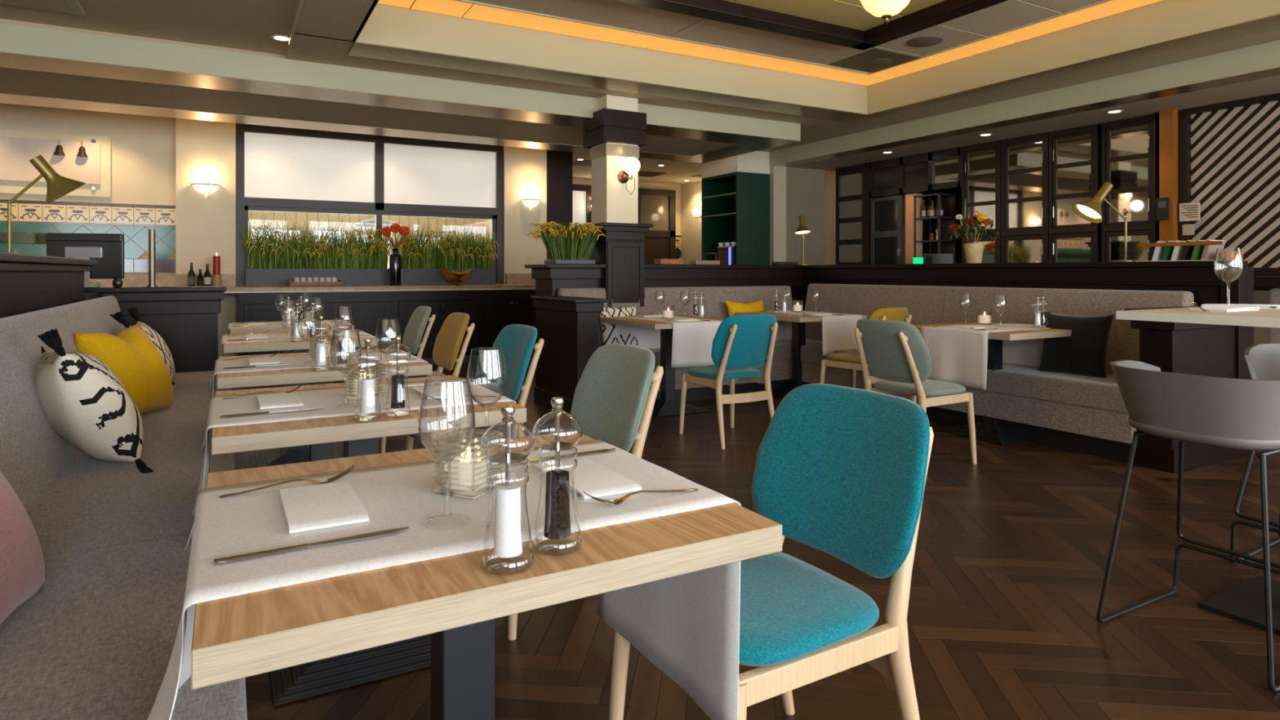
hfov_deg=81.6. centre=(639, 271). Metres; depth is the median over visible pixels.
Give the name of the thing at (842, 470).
dining chair
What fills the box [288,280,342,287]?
serving tray
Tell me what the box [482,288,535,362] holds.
base cabinet
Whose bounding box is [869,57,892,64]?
grille
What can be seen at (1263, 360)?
bar stool
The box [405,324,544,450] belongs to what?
dining chair
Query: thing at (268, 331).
fork
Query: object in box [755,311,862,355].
table runner
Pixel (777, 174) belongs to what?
wall
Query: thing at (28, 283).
wall
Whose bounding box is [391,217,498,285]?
planter
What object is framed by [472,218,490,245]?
wall
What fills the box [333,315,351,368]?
salt mill
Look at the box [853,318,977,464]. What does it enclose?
dining chair
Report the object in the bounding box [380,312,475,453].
dining chair
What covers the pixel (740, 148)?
ceiling beam
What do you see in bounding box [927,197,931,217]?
bottle
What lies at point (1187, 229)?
plaque
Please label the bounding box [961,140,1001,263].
window
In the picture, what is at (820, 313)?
napkin
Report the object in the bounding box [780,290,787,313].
salt mill
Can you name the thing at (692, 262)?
box
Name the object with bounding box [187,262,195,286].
oil bottle
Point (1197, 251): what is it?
booklet
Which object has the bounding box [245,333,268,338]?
napkin
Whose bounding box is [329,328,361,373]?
bowl
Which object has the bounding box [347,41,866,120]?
ceiling beam
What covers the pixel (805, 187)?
wall
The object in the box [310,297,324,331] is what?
wine glass
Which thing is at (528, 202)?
wall sconce
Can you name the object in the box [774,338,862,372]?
seat cushion
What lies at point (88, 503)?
seat cushion
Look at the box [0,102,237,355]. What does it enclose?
wall
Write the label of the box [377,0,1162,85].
light
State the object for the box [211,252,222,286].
candle holder
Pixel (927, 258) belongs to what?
crate
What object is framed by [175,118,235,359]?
wall
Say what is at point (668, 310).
candle
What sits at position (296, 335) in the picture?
salt mill
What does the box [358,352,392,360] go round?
napkin
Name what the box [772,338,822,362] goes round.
seat cushion
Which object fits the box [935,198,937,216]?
bottle
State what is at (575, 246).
potted grass
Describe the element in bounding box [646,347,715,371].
seat cushion
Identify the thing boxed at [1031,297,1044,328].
salt mill
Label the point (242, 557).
knife
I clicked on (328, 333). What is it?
napkin
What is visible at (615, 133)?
column
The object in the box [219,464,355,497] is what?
fork
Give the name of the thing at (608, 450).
knife
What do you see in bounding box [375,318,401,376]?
wine glass
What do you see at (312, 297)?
bowl
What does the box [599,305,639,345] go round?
cushion
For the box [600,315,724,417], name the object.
dining table
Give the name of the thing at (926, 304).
cushion
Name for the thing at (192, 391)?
seat cushion
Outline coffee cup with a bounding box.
[718,242,724,246]
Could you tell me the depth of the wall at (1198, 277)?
5.69 m
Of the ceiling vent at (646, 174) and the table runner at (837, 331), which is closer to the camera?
the table runner at (837, 331)
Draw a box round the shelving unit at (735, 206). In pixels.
[701,172,769,265]
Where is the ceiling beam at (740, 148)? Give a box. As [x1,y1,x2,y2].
[675,143,773,163]
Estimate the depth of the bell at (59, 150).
7.84 m
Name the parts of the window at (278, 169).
pane, pane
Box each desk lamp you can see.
[6,155,85,253]
[793,214,812,265]
[1071,182,1141,262]
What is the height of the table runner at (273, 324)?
0.414 m
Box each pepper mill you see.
[295,296,306,318]
[306,302,319,340]
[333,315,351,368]
[384,336,411,416]
[532,396,582,552]
[691,292,699,316]
[772,289,780,312]
[1036,297,1048,328]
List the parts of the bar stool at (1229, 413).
sled leg, seat frame, sled leg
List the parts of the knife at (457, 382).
blade, handle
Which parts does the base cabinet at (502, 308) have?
door, door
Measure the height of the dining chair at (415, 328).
0.878 m
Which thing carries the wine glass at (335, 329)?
on the table runner at (326, 397)
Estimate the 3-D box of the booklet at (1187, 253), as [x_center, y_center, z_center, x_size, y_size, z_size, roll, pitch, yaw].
[3.667,-0.135,4.921,0.200,0.138,0.056,0,0,-29]
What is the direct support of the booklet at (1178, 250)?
in the rack at (1228, 255)
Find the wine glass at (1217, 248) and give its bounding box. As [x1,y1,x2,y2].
[1213,248,1243,304]
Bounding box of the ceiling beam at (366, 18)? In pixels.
[352,0,378,41]
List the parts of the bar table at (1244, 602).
foot plate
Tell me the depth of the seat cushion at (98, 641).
1.40 m
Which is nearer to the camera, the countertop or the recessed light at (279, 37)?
the recessed light at (279, 37)
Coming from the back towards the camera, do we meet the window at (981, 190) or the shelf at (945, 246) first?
the shelf at (945, 246)
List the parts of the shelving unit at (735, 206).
panel, panel, panel, panel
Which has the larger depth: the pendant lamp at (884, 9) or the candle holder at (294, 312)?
the candle holder at (294, 312)
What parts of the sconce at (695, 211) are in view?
globe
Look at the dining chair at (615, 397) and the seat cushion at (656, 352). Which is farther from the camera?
the seat cushion at (656, 352)
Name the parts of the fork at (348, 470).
handle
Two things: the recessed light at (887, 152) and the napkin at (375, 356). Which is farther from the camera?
the recessed light at (887, 152)
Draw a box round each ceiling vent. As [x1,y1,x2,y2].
[572,160,591,166]
[638,170,667,177]
[829,48,920,72]
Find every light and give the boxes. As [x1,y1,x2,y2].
[271,35,289,41]
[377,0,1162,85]
[881,151,893,153]
[978,133,992,136]
[1106,110,1123,113]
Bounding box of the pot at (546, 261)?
[544,259,595,264]
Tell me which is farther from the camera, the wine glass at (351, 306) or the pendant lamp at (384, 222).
the pendant lamp at (384, 222)
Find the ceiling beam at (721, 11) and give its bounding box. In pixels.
[613,0,1008,50]
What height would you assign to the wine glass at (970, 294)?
0.225 m
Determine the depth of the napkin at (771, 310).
7.27 m
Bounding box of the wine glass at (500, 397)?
[466,346,506,450]
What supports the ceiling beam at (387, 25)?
attached to the ceiling at (340, 20)
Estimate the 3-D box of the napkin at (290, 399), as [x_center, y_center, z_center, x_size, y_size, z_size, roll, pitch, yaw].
[-1.091,0.390,2.246,0.114,0.013,0.239,0,0,-29]
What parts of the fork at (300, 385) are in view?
handle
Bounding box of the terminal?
[45,232,124,287]
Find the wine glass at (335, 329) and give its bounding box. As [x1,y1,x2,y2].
[329,328,361,406]
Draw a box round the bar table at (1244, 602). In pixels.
[1115,306,1279,635]
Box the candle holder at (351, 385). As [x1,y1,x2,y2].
[344,361,386,399]
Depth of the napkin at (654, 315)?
6.48 m
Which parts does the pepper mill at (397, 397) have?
knob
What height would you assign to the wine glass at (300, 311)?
0.225 m
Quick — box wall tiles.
[0,199,175,274]
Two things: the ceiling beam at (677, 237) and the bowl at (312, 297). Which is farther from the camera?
the ceiling beam at (677, 237)
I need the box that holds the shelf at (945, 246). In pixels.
[913,192,956,263]
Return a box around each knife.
[213,526,408,564]
[220,407,324,417]
[222,364,293,368]
[227,337,278,341]
[232,324,271,327]
[350,351,401,354]
[404,381,466,386]
[502,448,615,466]
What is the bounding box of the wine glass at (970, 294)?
[959,293,972,323]
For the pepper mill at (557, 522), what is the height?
0.216 m
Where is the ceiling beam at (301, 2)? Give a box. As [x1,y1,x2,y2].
[288,0,304,45]
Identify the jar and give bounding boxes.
[929,232,934,239]
[935,228,942,239]
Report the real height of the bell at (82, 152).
0.178 m
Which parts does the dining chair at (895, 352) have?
leg, rail, backrest, leg, leg, seat, rail, leg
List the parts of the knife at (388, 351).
handle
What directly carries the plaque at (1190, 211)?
attached to the wall panel
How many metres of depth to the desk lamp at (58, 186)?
3.82 m
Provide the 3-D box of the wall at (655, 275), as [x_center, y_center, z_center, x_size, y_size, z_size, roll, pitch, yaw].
[0.919,0.546,7.745,2.245,1.228,0.250,0,0,-29]
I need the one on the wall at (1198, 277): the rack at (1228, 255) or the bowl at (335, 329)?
the rack at (1228, 255)
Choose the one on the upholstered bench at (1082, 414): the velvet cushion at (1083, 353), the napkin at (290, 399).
the velvet cushion at (1083, 353)
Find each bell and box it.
[53,138,65,155]
[76,140,88,157]
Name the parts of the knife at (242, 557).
handle, blade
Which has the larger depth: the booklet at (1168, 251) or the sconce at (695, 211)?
the sconce at (695, 211)
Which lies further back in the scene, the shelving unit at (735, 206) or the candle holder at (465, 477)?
the shelving unit at (735, 206)
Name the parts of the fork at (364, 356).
handle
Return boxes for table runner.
[146,440,741,719]
[185,378,516,549]
[200,350,428,452]
[215,330,377,391]
[222,320,353,356]
[615,315,722,367]
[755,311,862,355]
[920,322,1046,389]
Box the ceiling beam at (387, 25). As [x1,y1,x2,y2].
[294,4,867,114]
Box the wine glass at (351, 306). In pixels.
[334,306,353,331]
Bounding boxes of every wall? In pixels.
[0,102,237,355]
[0,252,97,318]
[84,286,226,373]
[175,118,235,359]
[248,177,680,268]
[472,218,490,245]
[503,146,546,284]
[644,264,802,301]
[680,169,1270,344]
[701,151,769,178]
[768,151,786,265]
[786,166,824,265]
[800,260,1248,311]
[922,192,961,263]
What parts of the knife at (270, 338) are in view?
handle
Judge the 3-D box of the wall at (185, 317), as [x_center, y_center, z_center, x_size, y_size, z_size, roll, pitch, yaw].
[-3.328,0.635,4.911,1.035,1.050,0.820,0,0,-29]
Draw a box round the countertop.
[224,284,535,293]
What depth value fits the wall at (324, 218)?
12.52 m
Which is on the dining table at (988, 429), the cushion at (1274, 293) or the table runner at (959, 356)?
the table runner at (959, 356)
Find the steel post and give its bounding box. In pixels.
[146,229,157,287]
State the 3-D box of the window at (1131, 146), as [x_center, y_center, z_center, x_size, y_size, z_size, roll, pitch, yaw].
[4.738,-0.140,7.082,0.322,2.600,0.480,0,0,-29]
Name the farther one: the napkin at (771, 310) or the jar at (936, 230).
the jar at (936, 230)
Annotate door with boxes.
[870,195,902,264]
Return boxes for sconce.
[191,182,220,193]
[520,199,541,207]
[617,157,640,194]
[691,208,701,225]
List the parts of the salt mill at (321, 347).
knob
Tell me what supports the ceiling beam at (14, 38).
attached to the ceiling at (12, 81)
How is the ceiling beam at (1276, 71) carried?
attached to the wall at (777, 174)
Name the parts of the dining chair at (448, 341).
leg, seat, leg, backrest, leg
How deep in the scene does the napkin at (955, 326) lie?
5.16 m
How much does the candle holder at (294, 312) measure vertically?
0.104 m
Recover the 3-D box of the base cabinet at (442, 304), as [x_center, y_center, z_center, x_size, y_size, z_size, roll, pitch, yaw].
[-2.595,0.698,9.388,1.100,0.925,0.595,0,0,-29]
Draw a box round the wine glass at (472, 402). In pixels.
[417,376,475,528]
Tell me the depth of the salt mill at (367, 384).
1.99 m
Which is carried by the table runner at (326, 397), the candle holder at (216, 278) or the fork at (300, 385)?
the fork at (300, 385)
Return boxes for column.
[582,94,646,223]
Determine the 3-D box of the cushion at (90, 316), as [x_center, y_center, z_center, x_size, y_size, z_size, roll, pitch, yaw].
[-3.025,0.440,4.181,0.193,0.560,1.846,0,0,-29]
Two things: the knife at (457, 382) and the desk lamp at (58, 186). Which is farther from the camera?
the desk lamp at (58, 186)
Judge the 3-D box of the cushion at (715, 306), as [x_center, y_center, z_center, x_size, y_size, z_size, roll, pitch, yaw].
[1.117,0.438,7.632,1.146,0.565,0.170,0,0,-29]
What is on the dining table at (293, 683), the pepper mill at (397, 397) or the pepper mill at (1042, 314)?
the pepper mill at (397, 397)
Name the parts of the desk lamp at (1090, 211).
bulb, lamp shade, arm, post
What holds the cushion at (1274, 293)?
on the upholstered bench at (1268, 282)
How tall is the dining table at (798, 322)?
0.756 m
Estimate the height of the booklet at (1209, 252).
0.138 m
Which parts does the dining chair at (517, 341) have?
leg, leg, rail, backrest, leg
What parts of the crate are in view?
lit panel, panel, panel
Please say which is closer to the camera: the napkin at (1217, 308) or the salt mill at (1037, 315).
the napkin at (1217, 308)
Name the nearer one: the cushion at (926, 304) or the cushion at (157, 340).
the cushion at (157, 340)
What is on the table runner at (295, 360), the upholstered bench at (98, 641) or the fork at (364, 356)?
the fork at (364, 356)
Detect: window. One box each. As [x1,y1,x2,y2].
[235,123,503,286]
[572,183,675,264]
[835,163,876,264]
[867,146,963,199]
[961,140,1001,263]
[1000,132,1048,262]
[1048,124,1102,262]
[1101,114,1159,262]
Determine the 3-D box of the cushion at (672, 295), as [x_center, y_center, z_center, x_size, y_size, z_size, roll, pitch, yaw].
[-0.049,0.438,6.981,1.516,0.565,0.170,0,0,-29]
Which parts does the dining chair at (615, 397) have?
leg, backrest, leg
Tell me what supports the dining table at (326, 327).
on the floor
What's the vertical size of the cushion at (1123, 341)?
0.590 m
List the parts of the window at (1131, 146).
door, pane, pane, pane, door, pane, handle, handle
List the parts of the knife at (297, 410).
handle, blade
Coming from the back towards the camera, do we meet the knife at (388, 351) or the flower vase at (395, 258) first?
the flower vase at (395, 258)
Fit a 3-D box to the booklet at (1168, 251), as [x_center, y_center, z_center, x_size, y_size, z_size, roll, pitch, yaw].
[3.610,-0.135,5.022,0.200,0.138,0.056,0,0,-29]
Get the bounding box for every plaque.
[1179,202,1199,221]
[1182,224,1194,235]
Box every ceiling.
[0,0,1279,151]
[0,18,737,155]
[572,151,701,184]
[789,75,1279,171]
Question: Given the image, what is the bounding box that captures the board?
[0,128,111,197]
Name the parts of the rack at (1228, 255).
rail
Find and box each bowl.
[297,311,319,341]
[310,297,324,316]
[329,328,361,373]
[375,318,401,355]
[417,376,475,460]
[439,267,474,284]
[466,346,506,406]
[1213,248,1243,282]
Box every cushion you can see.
[0,471,45,624]
[0,533,247,719]
[26,413,235,556]
[35,328,153,473]
[57,295,125,339]
[74,324,173,414]
[110,306,175,384]
[140,370,231,419]
[557,286,704,347]
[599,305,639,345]
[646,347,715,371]
[699,285,792,319]
[725,300,764,316]
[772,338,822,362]
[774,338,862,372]
[804,283,947,340]
[942,286,1193,374]
[962,362,1128,413]
[1038,311,1114,377]
[1269,288,1279,342]
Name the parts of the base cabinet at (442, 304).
door, door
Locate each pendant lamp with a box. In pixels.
[352,217,401,226]
[859,0,910,24]
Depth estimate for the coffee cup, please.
10.26 m
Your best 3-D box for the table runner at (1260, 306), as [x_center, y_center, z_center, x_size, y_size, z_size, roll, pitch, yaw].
[2.319,0.133,2.859,0.239,0.013,0.114,0,0,44]
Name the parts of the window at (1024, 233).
door, door, pane, pane, pane, pane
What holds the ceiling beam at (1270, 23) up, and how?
attached to the ceiling at (340, 20)
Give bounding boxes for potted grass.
[526,221,605,264]
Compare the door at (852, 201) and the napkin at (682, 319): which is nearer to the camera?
the napkin at (682, 319)
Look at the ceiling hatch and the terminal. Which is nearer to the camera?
the ceiling hatch
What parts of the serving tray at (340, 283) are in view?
handle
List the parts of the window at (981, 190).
door, pane, pane, pane, door, pane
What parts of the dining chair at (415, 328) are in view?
leg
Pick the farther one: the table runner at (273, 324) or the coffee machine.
the coffee machine
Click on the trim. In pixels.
(1169, 120)
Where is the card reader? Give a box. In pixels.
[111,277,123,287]
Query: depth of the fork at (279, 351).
3.36 m
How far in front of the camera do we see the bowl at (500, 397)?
1.63 m
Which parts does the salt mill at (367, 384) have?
knob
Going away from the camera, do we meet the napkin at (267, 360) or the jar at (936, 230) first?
the napkin at (267, 360)
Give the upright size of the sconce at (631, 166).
0.336 m
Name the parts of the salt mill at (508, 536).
knob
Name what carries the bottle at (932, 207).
on the shelf at (945, 246)
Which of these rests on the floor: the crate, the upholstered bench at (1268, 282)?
the upholstered bench at (1268, 282)
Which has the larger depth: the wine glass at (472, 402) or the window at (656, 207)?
the window at (656, 207)
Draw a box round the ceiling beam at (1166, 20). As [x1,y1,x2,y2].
[867,0,1279,114]
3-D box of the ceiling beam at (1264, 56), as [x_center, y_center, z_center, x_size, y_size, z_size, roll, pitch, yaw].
[4.587,-1.535,5.114,0.025,0.190,11.460,0,0,-29]
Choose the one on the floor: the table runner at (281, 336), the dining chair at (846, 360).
the dining chair at (846, 360)
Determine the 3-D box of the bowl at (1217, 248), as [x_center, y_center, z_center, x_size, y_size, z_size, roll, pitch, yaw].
[2.191,-0.023,2.763,0.087,0.127,0.087,0,0,4]
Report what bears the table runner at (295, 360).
on the dining table at (322, 451)
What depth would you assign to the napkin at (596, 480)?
1.37 m
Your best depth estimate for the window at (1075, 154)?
7.48 m
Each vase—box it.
[380,222,409,285]
[948,199,999,263]
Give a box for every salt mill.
[282,297,293,327]
[289,302,304,342]
[311,315,330,370]
[353,338,382,421]
[480,405,534,572]
[697,292,706,317]
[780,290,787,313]
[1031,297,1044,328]
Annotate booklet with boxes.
[1151,240,1166,260]
[1161,240,1176,260]
[1170,240,1186,260]
[1180,240,1195,260]
[1190,240,1206,260]
[1200,239,1225,260]
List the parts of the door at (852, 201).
pane, pane, pane, pane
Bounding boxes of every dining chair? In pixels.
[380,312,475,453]
[402,306,435,358]
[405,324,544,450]
[507,343,663,640]
[608,383,933,719]
[679,314,777,448]
[819,306,911,388]
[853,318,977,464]
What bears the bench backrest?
on the upholstered bench at (98, 641)
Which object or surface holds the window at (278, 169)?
in the wall at (143, 147)
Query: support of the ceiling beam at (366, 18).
attached to the ceiling at (340, 20)
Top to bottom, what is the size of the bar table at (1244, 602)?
1.020 m
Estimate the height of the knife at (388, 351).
0.007 m
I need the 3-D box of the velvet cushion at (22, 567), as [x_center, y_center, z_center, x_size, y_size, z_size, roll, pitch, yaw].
[-1.313,0.485,1.374,0.266,0.429,0.470,0,0,-21]
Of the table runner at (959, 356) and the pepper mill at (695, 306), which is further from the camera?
the pepper mill at (695, 306)
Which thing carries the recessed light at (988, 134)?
in the ceiling at (1268, 86)
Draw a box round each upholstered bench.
[0,295,247,719]
[557,285,822,401]
[774,283,1193,463]
[1253,275,1279,342]
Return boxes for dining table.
[191,431,782,719]
[211,375,526,706]
[217,348,432,461]
[223,329,378,467]
[229,320,354,386]
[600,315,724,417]
[734,311,866,397]
[913,321,1071,444]
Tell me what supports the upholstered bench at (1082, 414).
on the floor
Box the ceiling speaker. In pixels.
[907,35,943,47]
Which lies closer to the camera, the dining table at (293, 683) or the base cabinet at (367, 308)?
the dining table at (293, 683)
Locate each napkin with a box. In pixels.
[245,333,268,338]
[247,322,265,325]
[248,356,279,365]
[257,392,303,409]
[279,480,368,533]
[313,320,333,324]
[327,332,351,336]
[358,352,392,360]
[410,384,463,399]
[533,457,641,499]
[637,314,662,317]
[668,318,698,321]
[768,310,792,311]
[806,312,831,315]
[945,324,986,328]
[998,323,1037,327]
[1189,305,1259,311]
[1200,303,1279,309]
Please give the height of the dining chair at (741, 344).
0.878 m
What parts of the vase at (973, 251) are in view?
flower, flower, flower, flower, flower, flower, flower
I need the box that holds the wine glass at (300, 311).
[297,311,319,364]
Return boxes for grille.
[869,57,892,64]
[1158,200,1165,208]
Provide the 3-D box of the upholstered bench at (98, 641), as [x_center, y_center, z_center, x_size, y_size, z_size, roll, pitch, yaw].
[-1.548,0.660,2.085,0.730,1.000,6.950,0,0,-29]
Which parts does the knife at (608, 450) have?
blade, handle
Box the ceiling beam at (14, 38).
[0,22,800,141]
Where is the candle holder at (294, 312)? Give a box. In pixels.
[283,309,300,324]
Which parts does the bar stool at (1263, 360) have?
sled leg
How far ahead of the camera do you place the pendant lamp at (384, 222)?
10.74 m
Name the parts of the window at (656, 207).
pane, pane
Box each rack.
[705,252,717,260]
[1144,240,1243,261]
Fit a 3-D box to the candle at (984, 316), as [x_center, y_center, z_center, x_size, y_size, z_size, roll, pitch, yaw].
[2.557,0.339,5.504,0.098,0.113,0.098,0,0,-29]
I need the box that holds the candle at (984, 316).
[977,309,991,324]
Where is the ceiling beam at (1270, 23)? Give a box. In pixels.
[842,13,1279,124]
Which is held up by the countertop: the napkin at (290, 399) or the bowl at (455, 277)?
the bowl at (455, 277)
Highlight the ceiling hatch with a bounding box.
[0,0,85,15]
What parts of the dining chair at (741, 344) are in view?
leg, rail, seat, leg, leg, backrest, rail, leg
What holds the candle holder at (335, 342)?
on the table runner at (295, 360)
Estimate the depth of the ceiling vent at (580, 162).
12.29 m
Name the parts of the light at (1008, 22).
ceiling panel, ceiling panel, ceiling panel, ceiling panel, ceiling panel, ceiling panel, ceiling panel, ceiling panel, ceiling panel, ceiling panel, ceiling panel, ceiling panel, ceiling panel, ceiling panel, ceiling panel, ceiling panel, ceiling panel, ceiling panel, ceiling panel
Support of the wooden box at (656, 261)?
on the wall at (655, 275)
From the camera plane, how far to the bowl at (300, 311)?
3.16 m
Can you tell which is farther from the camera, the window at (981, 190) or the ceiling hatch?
the window at (981, 190)
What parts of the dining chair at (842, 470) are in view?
leg, leg, leg, seat, rail, backrest, leg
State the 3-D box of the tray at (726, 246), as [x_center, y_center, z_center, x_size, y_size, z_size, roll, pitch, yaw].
[1.323,-0.338,10.238,0.350,0.015,0.390,0,0,-29]
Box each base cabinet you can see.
[237,291,394,355]
[393,289,483,364]
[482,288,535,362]
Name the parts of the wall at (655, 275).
moulding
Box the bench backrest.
[0,306,78,511]
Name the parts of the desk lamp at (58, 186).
post, arm, lamp shade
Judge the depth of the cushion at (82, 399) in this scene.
2.56 m
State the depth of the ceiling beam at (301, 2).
4.84 m
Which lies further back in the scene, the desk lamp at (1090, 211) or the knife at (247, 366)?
the desk lamp at (1090, 211)
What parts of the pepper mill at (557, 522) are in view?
knob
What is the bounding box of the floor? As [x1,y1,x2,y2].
[231,359,1279,719]
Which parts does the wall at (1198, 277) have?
moulding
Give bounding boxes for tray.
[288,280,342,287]
[717,245,736,247]
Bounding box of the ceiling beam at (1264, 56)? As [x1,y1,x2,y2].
[770,40,1279,165]
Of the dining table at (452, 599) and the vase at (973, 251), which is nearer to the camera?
the dining table at (452, 599)
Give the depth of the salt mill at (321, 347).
3.00 m
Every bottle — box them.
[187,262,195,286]
[196,269,204,286]
[204,263,210,286]
[921,200,926,217]
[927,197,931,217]
[929,200,934,217]
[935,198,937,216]
[940,200,942,216]
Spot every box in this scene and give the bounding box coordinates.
[653,258,683,264]
[690,260,719,264]
[771,262,798,265]
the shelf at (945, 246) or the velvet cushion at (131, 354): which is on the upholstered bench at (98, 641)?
the velvet cushion at (131, 354)
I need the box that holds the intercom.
[1155,197,1168,220]
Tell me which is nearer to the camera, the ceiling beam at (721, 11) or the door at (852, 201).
the ceiling beam at (721, 11)
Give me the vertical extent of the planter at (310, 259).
0.872 m
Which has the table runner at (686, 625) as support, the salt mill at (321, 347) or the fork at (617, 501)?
the fork at (617, 501)
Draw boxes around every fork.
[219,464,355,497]
[222,384,302,399]
[225,351,279,359]
[228,330,268,336]
[364,355,416,360]
[424,393,497,400]
[582,488,697,504]
[1189,302,1208,311]
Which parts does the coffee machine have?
plate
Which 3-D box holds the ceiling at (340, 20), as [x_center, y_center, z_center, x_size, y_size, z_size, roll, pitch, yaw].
[-0.031,-1.785,2.559,10.540,0.310,11.500,0,0,-29]
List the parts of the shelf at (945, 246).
panel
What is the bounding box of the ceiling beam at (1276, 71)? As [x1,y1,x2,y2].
[773,66,1279,166]
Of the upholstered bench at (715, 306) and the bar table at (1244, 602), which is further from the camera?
the upholstered bench at (715, 306)
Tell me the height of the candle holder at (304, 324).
0.104 m
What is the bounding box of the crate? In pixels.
[913,253,952,263]
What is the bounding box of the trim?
[1159,109,1179,241]
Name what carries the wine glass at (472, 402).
on the table runner at (686, 625)
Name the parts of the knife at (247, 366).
handle, blade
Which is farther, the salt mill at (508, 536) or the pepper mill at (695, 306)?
the pepper mill at (695, 306)
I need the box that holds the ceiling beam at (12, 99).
[0,93,691,160]
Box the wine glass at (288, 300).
[280,299,296,337]
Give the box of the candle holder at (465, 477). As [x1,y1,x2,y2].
[433,427,503,499]
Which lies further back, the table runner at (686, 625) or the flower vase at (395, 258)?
the flower vase at (395, 258)
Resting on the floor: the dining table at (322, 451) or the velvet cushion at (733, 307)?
the dining table at (322, 451)
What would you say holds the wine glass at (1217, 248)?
on the bar table at (1244, 602)
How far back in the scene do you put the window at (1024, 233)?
7.92 m
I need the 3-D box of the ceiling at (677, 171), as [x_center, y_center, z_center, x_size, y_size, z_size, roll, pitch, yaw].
[-3.345,-1.870,10.301,12.300,0.140,4.850,0,0,-29]
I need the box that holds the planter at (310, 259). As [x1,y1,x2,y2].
[232,213,394,286]
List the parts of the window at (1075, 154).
pane, pane, pane, pane, door, door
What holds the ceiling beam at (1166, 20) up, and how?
attached to the ceiling at (340, 20)
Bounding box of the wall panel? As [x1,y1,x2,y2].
[1179,93,1279,290]
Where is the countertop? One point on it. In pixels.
(497, 286)
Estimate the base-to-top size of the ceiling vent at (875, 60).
0.014 m
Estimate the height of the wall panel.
1.600 m
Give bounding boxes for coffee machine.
[717,245,736,264]
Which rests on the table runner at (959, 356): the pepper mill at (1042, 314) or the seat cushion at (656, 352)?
the pepper mill at (1042, 314)
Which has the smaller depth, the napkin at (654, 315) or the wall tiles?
the napkin at (654, 315)
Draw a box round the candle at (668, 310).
[662,305,674,319]
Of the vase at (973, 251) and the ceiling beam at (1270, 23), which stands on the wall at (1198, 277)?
the vase at (973, 251)
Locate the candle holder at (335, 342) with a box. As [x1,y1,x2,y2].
[309,335,338,359]
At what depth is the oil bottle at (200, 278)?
8.15 m
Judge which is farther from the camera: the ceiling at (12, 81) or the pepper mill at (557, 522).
the ceiling at (12, 81)
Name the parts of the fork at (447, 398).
handle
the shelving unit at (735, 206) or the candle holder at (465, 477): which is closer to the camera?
the candle holder at (465, 477)
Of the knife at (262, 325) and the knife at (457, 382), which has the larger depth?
the knife at (262, 325)
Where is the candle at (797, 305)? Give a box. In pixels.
[792,300,803,312]
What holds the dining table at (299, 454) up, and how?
on the floor
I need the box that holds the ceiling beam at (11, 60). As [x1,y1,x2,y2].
[0,52,798,146]
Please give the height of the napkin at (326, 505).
0.013 m
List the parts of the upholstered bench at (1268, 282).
rail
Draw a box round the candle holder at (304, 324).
[289,318,311,336]
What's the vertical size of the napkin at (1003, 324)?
0.013 m
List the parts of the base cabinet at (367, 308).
door, door, door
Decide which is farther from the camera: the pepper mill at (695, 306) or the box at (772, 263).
the box at (772, 263)
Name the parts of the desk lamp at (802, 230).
lamp shade, bulb, post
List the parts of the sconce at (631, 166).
wall plate, cord, globe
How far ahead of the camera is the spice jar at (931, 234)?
9.08 m
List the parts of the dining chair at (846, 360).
leg, rail, seat, leg, backrest, leg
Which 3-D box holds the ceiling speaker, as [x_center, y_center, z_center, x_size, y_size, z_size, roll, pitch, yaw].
[2.378,-1.914,6.183,0.280,0.012,0.280,0,0,-29]
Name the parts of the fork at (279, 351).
handle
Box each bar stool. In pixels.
[1096,360,1279,692]
[1230,342,1279,564]
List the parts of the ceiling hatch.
panel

